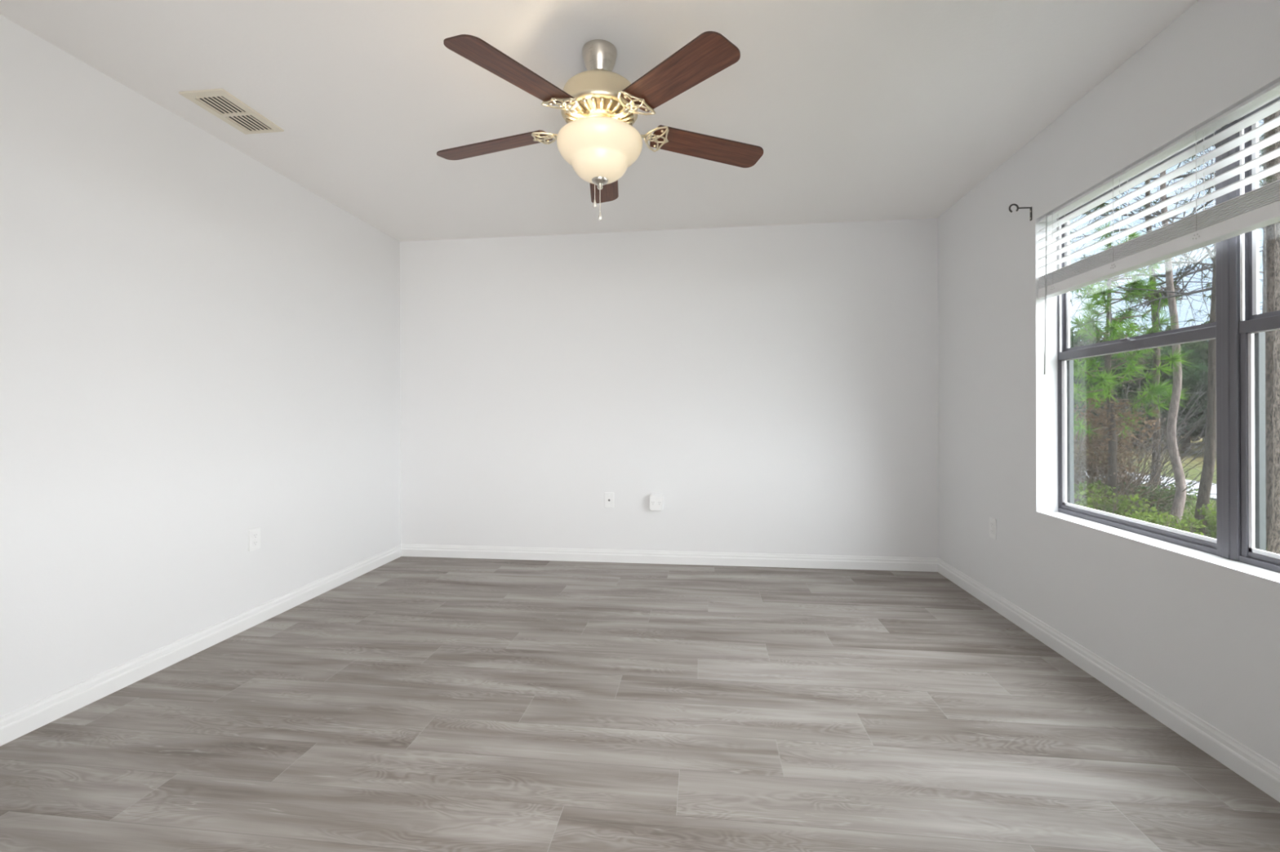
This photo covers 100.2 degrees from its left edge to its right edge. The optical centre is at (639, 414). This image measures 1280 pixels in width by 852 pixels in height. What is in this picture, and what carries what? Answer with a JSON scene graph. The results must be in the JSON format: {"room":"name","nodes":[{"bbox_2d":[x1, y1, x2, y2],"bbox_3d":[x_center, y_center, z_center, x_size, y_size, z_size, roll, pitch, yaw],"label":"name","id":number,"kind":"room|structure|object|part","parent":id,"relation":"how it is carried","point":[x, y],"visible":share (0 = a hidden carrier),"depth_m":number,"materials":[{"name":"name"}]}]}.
{"room":"empty bedroom","nodes":[
{"label":"empty bedroom","id":0,"kind":"room"},
{"bbox_2d":[0,14,400,716],"bbox_3d":[-2.278,-0.118,1.455,0.200,2.440,5.860,0,0,7],"label":"wall","id":1,"kind":"structure","parent":0,"point":[200,347],"depth_m":2.32,"materials":[{"name":"white paint"}]},
{"bbox_2d":[0,544,401,746],"bbox_3d":[-2.085,1.056,2.153,0.014,0.092,4.030,0,0,7],"label":"baseboard","id":2,"kind":"structure","parent":1,"relation":"attached to","point":[19,722],"depth_m":2.31,"materials":[{"name":"white paint"}]},
{"bbox_2d":[248,527,260,551],"bbox_3d":[-2.013,0.654,2.797,0.009,0.114,0.070,0,0,7],"label":"power outlet","id":3,"kind":"object","parent":1,"relation":"attached to","point":[254,534],"visible":1,"depth_m":2.79,"materials":[{"name":"white plastic"}]},
{"bbox_2d":[252,539,257,546],"bbox_3d":[-2.011,0.674,2.797,0.004,0.028,0.033,0,0,7],"label":"receptacle","id":4,"kind":"object","parent":3,"relation":"attached to","point":[255,542],"depth_m":2.79,"materials":[{"name":"grey plastic"}]},
{"bbox_2d":[252,532,257,538],"bbox_3d":[-2.011,0.635,2.797,0.004,0.028,0.033,0,0,7],"label":"receptacle","id":5,"kind":"object","parent":3,"relation":"attached to","point":[255,535],"depth_m":2.79,"materials":[{"name":"grey plastic"}]},
{"bbox_2d":[0,0,1199,241],"bbox_3d":[-0.249,-1.445,1.217,4.297,0.200,5.860,0,0,7],"label":"ceiling","id":6,"kind":"structure","parent":0,"point":[857,110],"depth_m":2.21,"materials":[{"name":"white paint"}]},
{"bbox_2d":[178,88,284,134],"bbox_3d":[-1.798,-1.330,2.373,0.200,0.018,0.326,0,0,7],"label":"ceiling vent","id":7,"kind":"object","parent":6,"relation":"in","point":[220,103],"visible":1,"depth_m":2.35,"materials":[{"name":"white metal"}]},
{"bbox_2d":[436,31,763,221],"bbox_3d":[-0.166,-1.029,2.022,1.284,0.632,1.274,0,0,7],"label":"ceiling fan","id":8,"kind":"object","parent":6,"relation":"hanging from","point":[598,106],"visible":1,"depth_m":1.87,"materials":[{"name":"brown wood"}]},
{"bbox_3d":[-0.571,-1.050,2.096,0.459,0.060,0.133,0,2,13],"label":"blade","id":9,"kind":"part","parent":8,"relation":"part of","materials":[{"name":"brown wood"}]},
{"bbox_3d":[-0.379,-1.034,1.628,0.133,0.060,0.459,1,2,32],"label":"blade","id":10,"kind":"part","parent":8,"relation":"part of","materials":[{"name":"brown wood"}]},
{"bbox_2d":[564,97,634,126],"bbox_3d":[-0.149,-1.092,1.986,0.259,0.026,0.259,0,0,7],"label":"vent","id":11,"kind":"object","parent":8,"relation":"attached to","point":[608,107],"depth_m":1.91,"materials":[{"name":"gold"}]},
{"bbox_3d":[-0.149,-0.945,1.986,0.319,0.160,0.319,0,0,7],"label":"lamp shade","id":12,"kind":"part","parent":8,"relation":"part of","materials":[{"name":"beige glass"}]},
{"bbox_3d":[-0.166,-1.064,2.430,0.133,0.046,0.460,0,0,-2],"label":"blade","id":13,"kind":"part","parent":8,"relation":"part of","materials":[{"name":"brown wood"}]},
{"bbox_3d":[0.109,-1.039,1.646,0.133,0.060,0.459,-2,3,-36],"label":"blade","id":14,"kind":"part","parent":8,"relation":"part of","materials":[{"name":"brown wood"}]},
{"bbox_3d":[0.267,-1.057,2.125,0.460,0.050,0.134,0,0,-17],"label":"blade","id":15,"kind":"part","parent":8,"relation":"part of","materials":[{"name":"brown wood"}]},
{"bbox_2d":[0,556,1279,851],"bbox_3d":[-0.239,1.220,1.217,4.297,0.250,5.860,0,0,7],"label":"floor","id":16,"kind":"structure","parent":0,"point":[410,704],"depth_m":1.82,"materials":[{"name":"grey laminate"}]},
{"bbox_2d":[400,217,938,558],"bbox_3d":[0.111,-0.126,4.024,3.947,2.440,0.200,0,0,7],"label":"wall","id":17,"kind":"structure","parent":0,"point":[776,386],"depth_m":3.90,"materials":[{"name":"white paint"}]},
{"bbox_2d":[604,492,613,507],"bbox_3d":[-0.229,0.637,3.955,0.070,0.114,0.017,0,0,7],"label":"socket","id":18,"kind":"object","parent":17,"relation":"attached to","point":[609,496],"visible":1,"depth_m":3.96,"materials":[{"name":"white plastic"}]},
{"bbox_2d":[648,493,663,511],"bbox_3d":[0.119,0.645,3.900,0.100,0.120,0.047,0,0,7],"label":"adapter","id":19,"kind":"object","parent":17,"relation":"attached to","point":[655,500],"visible":1,"depth_m":3.88,"materials":[{"name":"white plastic"}]},
{"bbox_2d":[650,500,654,506],"bbox_3d":[0.093,0.645,3.881,0.033,0.042,0.002,0,0,7],"label":"receptacle","id":20,"kind":"object","parent":19,"relation":"attached to","point":[652,502],"depth_m":3.88,"materials":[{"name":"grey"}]},
{"bbox_2d":[657,500,662,506],"bbox_3d":[0.141,0.645,3.875,0.033,0.042,0.002,0,0,7],"label":"receptacle","id":21,"kind":"object","parent":19,"relation":"attached to","point":[659,502],"depth_m":3.87,"materials":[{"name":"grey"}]},
{"bbox_2d":[400,543,937,572],"bbox_3d":[0.102,1.048,3.918,3.947,0.092,0.014,0,0,7],"label":"baseboard","id":22,"kind":"structure","parent":17,"relation":"attached to","point":[707,558],"depth_m":3.89,"materials":[{"name":"white paint"}]},
{"bbox_2d":[937,0,1279,766],"bbox_3d":[1.815,-0.132,0.975,0.150,2.440,5.860,0,0,7],"label":"wall","id":23,"kind":"structure","parent":0,"point":[1200,629],"depth_m":2.31,"materials":[{"name":"white paint"}]},
{"bbox_2d":[989,516,996,539],"bbox_3d":[1.975,0.638,2.998,0.009,0.114,0.070,0,0,7],"label":"power outlet","id":24,"kind":"object","parent":23,"relation":"attached to","point":[993,522],"visible":1,"depth_m":2.99,"materials":[{"name":"white plastic"}]},
{"bbox_2d":[1008,204,1031,221],"bbox_3d":[1.881,-0.999,2.648,0.105,0.087,0.014,0,0,7],"label":"curtain rod bracket","id":25,"kind":"object","parent":23,"relation":"attached to","point":[1011,205],"visible":1,"depth_m":2.65,"materials":[{"name":"grey metal"}]},
{"bbox_2d":[1008,204,1018,212],"bbox_3d":[1.852,-1.020,2.652,0.046,0.044,0.008,0,0,7],"label":"hook","id":26,"kind":"object","parent":25,"relation":"on","point":[1011,205],"depth_m":2.65,"materials":[{"name":"grey metal"}]},
{"bbox_3d":[1.902,-1.019,2.646,0.062,0.008,0.007,0,0,7],"label":"arm","id":27,"kind":"part","parent":25,"relation":"part of","materials":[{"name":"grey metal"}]},
{"bbox_2d":[937,558,1279,802],"bbox_3d":[1.821,1.042,1.695,0.014,0.092,4.030,0,0,7],"label":"baseboard","id":28,"kind":"structure","parent":23,"relation":"attached to","point":[1260,771],"depth_m":1.97,"materials":[{"name":"white paint"}]},
{"bbox_2d":[1057,96,1279,573],"bbox_3d":[1.951,-0.237,1.755,0.056,1.424,1.694,0,0,7],"label":"window","id":29,"kind":"structure","parent":23,"relation":"in","point":[1239,329],"depth_m":1.75,"materials":[{"name":"grey metal"}]},
{"bbox_3d":[1.995,0.079,2.193,0.023,0.752,0.804,0,0,7],"label":"sash","id":30,"kind":"part","parent":29,"relation":"part of","materials":[{"name":"grey metal"}]},
{"bbox_3d":[2.015,-0.618,2.190,0.016,0.643,0.804,0,0,7],"label":"sash","id":31,"kind":"part","parent":29,"relation":"part of","materials":[{"name":"grey metal"}]},
{"bbox_2d":[1038,81,1279,374],"bbox_3d":[1.862,-0.567,1.765,0.079,0.761,1.682,0,0,7],"label":"window blind","id":32,"kind":"object","parent":29,"relation":"attached to","point":[1258,208],"visible":1,"depth_m":1.87,"materials":[{"name":"white plastic"}]},
{"bbox_3d":[1.949,-0.770,2.492,0.055,0.334,0.006,0,0,7],"label":"ladder cord","id":33,"kind":"part","parent":32,"relation":"part of","materials":[{"name":"white fabric"}]},
{"bbox_3d":[1.906,-0.769,2.124,0.055,0.334,0.006,0,0,7],"label":"ladder cord","id":34,"kind":"part","parent":32,"relation":"part of","materials":[{"name":"white fabric"}]},
{"bbox_3d":[1.864,-0.583,1.765,0.054,0.046,1.682,0,0,7],"label":"rail","id":35,"kind":"part","parent":32,"relation":"part of","materials":[{"name":"white plastic"}]},
{"bbox_3d":[1.864,-0.769,1.767,0.055,0.334,0.006,0,0,7],"label":"ladder cord","id":36,"kind":"part","parent":32,"relation":"part of","materials":[{"name":"white fabric"}]},
{"bbox_3d":[1.893,0.080,1.325,0.023,0.752,0.795,0,0,7],"label":"sash","id":37,"kind":"part","parent":29,"relation":"part of","materials":[{"name":"grey metal"}]},
{"bbox_3d":[1.913,-0.618,1.322,0.016,0.643,0.795,0,0,7],"label":"sash","id":38,"kind":"part","parent":29,"relation":"part of","materials":[{"name":"grey metal"}]},
{"label":"outside","id":39,"kind":"structure","parent":0,"visible":0},
{"bbox_2d":[1073,433,1279,552],"bbox_3d":[38.555,1.258,20.650,68.235,0.030,100.000,0,0,7],"label":"ground","id":40,"kind":"structure","parent":39,"point":[1193,471],"depth_m":14.63,"materials":[{"name":"green plant"}]},
{"bbox_2d":[1070,332,1104,439],"bbox_3d":[24.259,-1.470,28.609,4.649,5.804,5.267,0,0,-36],"label":"leafy tree","id":41,"kind":"object","parent":40,"relation":"on","point":[1076,335],"visible":0.02,"depth_m":28.15,"materials":[{"name":"green plant"}]},
{"bbox_3d":[24.259,-1.470,28.609,4.648,5.804,5.267,0,0,-36],"label":"crown","id":42,"kind":"part","parent":41,"relation":"part of","materials":[{"name":"green plant"}]},
{"bbox_2d":[1070,323,1115,437],"bbox_3d":[26.106,-1.853,30.252,5.278,6.590,5.980,0,0,23],"label":"leafy tree","id":43,"kind":"object","parent":40,"relation":"on","point":[1071,331],"visible":0.02,"depth_m":29.82,"materials":[{"name":"green plant"}]},
{"bbox_2d":[1073,359,1123,444],"bbox_3d":[20.208,-0.530,23.638,3.278,3.817,3.283,0,0,44],"label":"leafy tree","id":44,"kind":"object","parent":40,"relation":"on","point":[1076,380],"visible":0.04,"depth_m":23.25,"materials":[{"name":"green plant"}]},
{"bbox_2d":[1070,331,1128,440],"bbox_3d":[23.671,-1.457,26.290,5.246,5.782,4.630,0,0,22],"label":"leafy tree","id":45,"kind":"object","parent":40,"relation":"on","point":[1086,341],"visible":0.02,"depth_m":26.97,"materials":[{"name":"green plant"}]},
{"bbox_2d":[1078,353,1151,446],"bbox_3d":[20.335,-0.658,22.054,3.504,4.081,3.510,0,0,35],"label":"leafy tree","id":46,"kind":"object","parent":40,"relation":"on","point":[1100,359],"visible":0.02,"depth_m":22.03,"materials":[{"name":"green plant"}]},
{"bbox_2d":[1074,468,1156,520],"bbox_3d":[5.502,0.972,6.419,1.240,0.879,1.048,0,0,-20],"label":"shrub","id":47,"kind":"object","parent":40,"relation":"on","point":[1102,506],"visible":0.44,"depth_m":6.30,"materials":[{"name":"green plant"}]},
{"bbox_2d":[1073,414,1184,513],"bbox_3d":[5.328,0.699,7.167,2.473,1.546,2.528,0,0,-28],"label":"dry bush","id":48,"kind":"object","parent":40,"relation":"on","point":[1077,468],"visible":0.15,"depth_m":6.80,"materials":[{"name":"brown plant"}]},
{"bbox_2d":[1069,222,1197,511],"bbox_3d":[5.855,-0.465,6.682,1.506,3.778,1.669,0,0,22],"label":"young pine","id":49,"kind":"object","parent":40,"relation":"on","point":[1105,380],"visible":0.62,"depth_m":6.52,"materials":[{"name":"green plant"}]},
{"bbox_2d":[1078,345,1199,448],"bbox_3d":[19.302,-0.634,20.600,3.468,4.038,3.473,0,0,11],"label":"leafy tree","id":50,"kind":"object","parent":40,"relation":"on","point":[1194,359],"visible":0.11,"depth_m":19.87,"materials":[{"name":"green plant"}]},
{"bbox_2d":[1071,305,1216,512],"bbox_3d":[6.841,-0.277,7.804,4.261,3.563,4.809,0,0,-22],"label":"bush","id":51,"kind":"object","parent":40,"relation":"on","point":[1144,362],"visible":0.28,"depth_m":7.27,"materials":[{"name":"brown plant"}]},
{"bbox_2d":[1073,377,1216,516],"bbox_3d":[5.947,0.462,6.793,3.117,2.051,2.588,0,0,7],"label":"dry bush","id":52,"kind":"object","parent":40,"relation":"on","point":[1096,477],"visible":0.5,"depth_m":6.66,"materials":[{"name":"brown plant"}]},
{"bbox_2d":[1103,466,1198,524],"bbox_3d":[6.469,1.036,6.713,1.006,0.849,1.475,0,0,7],"label":"shrub","id":53,"kind":"object","parent":40,"relation":"on","point":[1162,504],"visible":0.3,"depth_m":6.60,"materials":[{"name":"green plant"}]},
{"bbox_2d":[1113,351,1208,451],"bbox_3d":[19.458,-0.525,19.108,3.273,3.811,3.278,0,0,-5],"label":"leafy tree","id":54,"kind":"object","parent":40,"relation":"on","point":[1164,376],"visible":0.16,"depth_m":19.22,"materials":[{"name":"green plant"}]},
{"bbox_2d":[1108,493,1213,538],"bbox_3d":[5.333,1.129,5.567,1.005,0.612,1.115,0,0,40],"label":"shrub","id":55,"kind":"object","parent":40,"relation":"on","point":[1156,519],"visible":0.16,"depth_m":5.59,"materials":[{"name":"green plant"}]},
{"bbox_2d":[1069,134,1273,496],"bbox_3d":[7.621,-2.289,7.535,5.315,7.414,5.519,0,0,-6],"label":"slender tree","id":56,"kind":"object","parent":40,"relation":"on","point":[1156,362],"visible":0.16,"depth_m":7.46,"materials":[{"name":"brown plant"}]},
{"bbox_2d":[1069,117,1277,536],"bbox_3d":[6.434,-2.639,5.880,4.699,8.136,5.535,0,0,14],"label":"slender tree","id":57,"kind":"object","parent":40,"relation":"on","point":[1206,477],"visible":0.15,"depth_m":5.88,"materials":[{"name":"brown plant"}]},
{"bbox_2d":[1071,115,1279,527],"bbox_3d":[5.763,-2.539,5.945,5.027,7.959,5.146,0,0,7],"label":"slender tree","id":58,"kind":"object","parent":40,"relation":"on","point":[1179,501],"visible":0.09,"depth_m":6.17,"materials":[{"name":"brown plant"}]},
{"bbox_2d":[1144,320,1208,444],"bbox_3d":[24.519,-1.314,24.376,4.971,5.478,4.387,0,0,40],"label":"leafy tree","id":59,"kind":"object","parent":40,"relation":"on","point":[1184,345],"visible":0.02,"depth_m":23.11,"materials":[{"name":"green plant"}]},
{"bbox_2d":[1081,113,1275,546],"bbox_3d":[6.631,-2.782,5.267,4.916,8.406,4.735,0,0,7],"label":"pine tree","id":60,"kind":"object","parent":40,"relation":"on","point":[1268,275],"visible":0.09,"depth_m":5.34,"materials":[{"name":"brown plant"}]},
{"bbox_2d":[1164,360,1208,432],"bbox_3d":[19.358,-0.535,17.467,3.292,3.834,3.297,0,0,-35],"label":"leafy tree","id":61,"kind":"object","parent":40,"relation":"on","point":[1195,381],"visible":0.11,"depth_m":17.56,"materials":[{"name":"green plant"}]},
{"bbox_2d":[1171,492,1216,537],"bbox_3d":[6.275,1.118,5.656,0.866,0.581,0.737,0,0,7],"label":"shrub","id":62,"kind":"object","parent":40,"relation":"on","point":[1211,527],"visible":0.21,"depth_m":5.73,"materials":[{"name":"green plant"}]},
{"bbox_2d":[1185,341,1208,442],"bbox_3d":[24.605,-1.393,22.346,5.120,5.642,4.519,0,0,-40],"label":"leafy tree","id":63,"kind":"object","parent":40,"relation":"on","point":[1196,345],"visible":0.02,"depth_m":22.34,"materials":[{"name":"green plant"}]},
{"bbox_2d":[1194,370,1208,425],"bbox_3d":[18.982,-0.655,15.948,3.507,4.084,3.512,0,0,-37],"label":"leafy tree","id":64,"kind":"object","parent":40,"relation":"on","point":[1197,373],"visible":0.03,"depth_m":16.88,"materials":[{"name":"green plant"}]},
{"bbox_2d":[1266,110,1279,554],"bbox_3d":[6.150,-2.740,5.077,4.714,8.324,3.778,0,0,-39],"label":"pine tree","id":65,"kind":"object","parent":40,"relation":"on","point":[1273,540],"visible":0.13,"depth_m":5.05,"materials":[{"name":"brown plant"}]},
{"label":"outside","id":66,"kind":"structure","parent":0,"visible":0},
{"bbox_2d":[1081,469,1216,500],"bbox_3d":[11.707,1.363,23.799,1.700,0.080,100.000,0,0,7],"label":"road","id":67,"kind":"structure","parent":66,"point":[1213,491],"depth_m":9.86,"materials":[{"name":"grey asphalt"}]}
]}

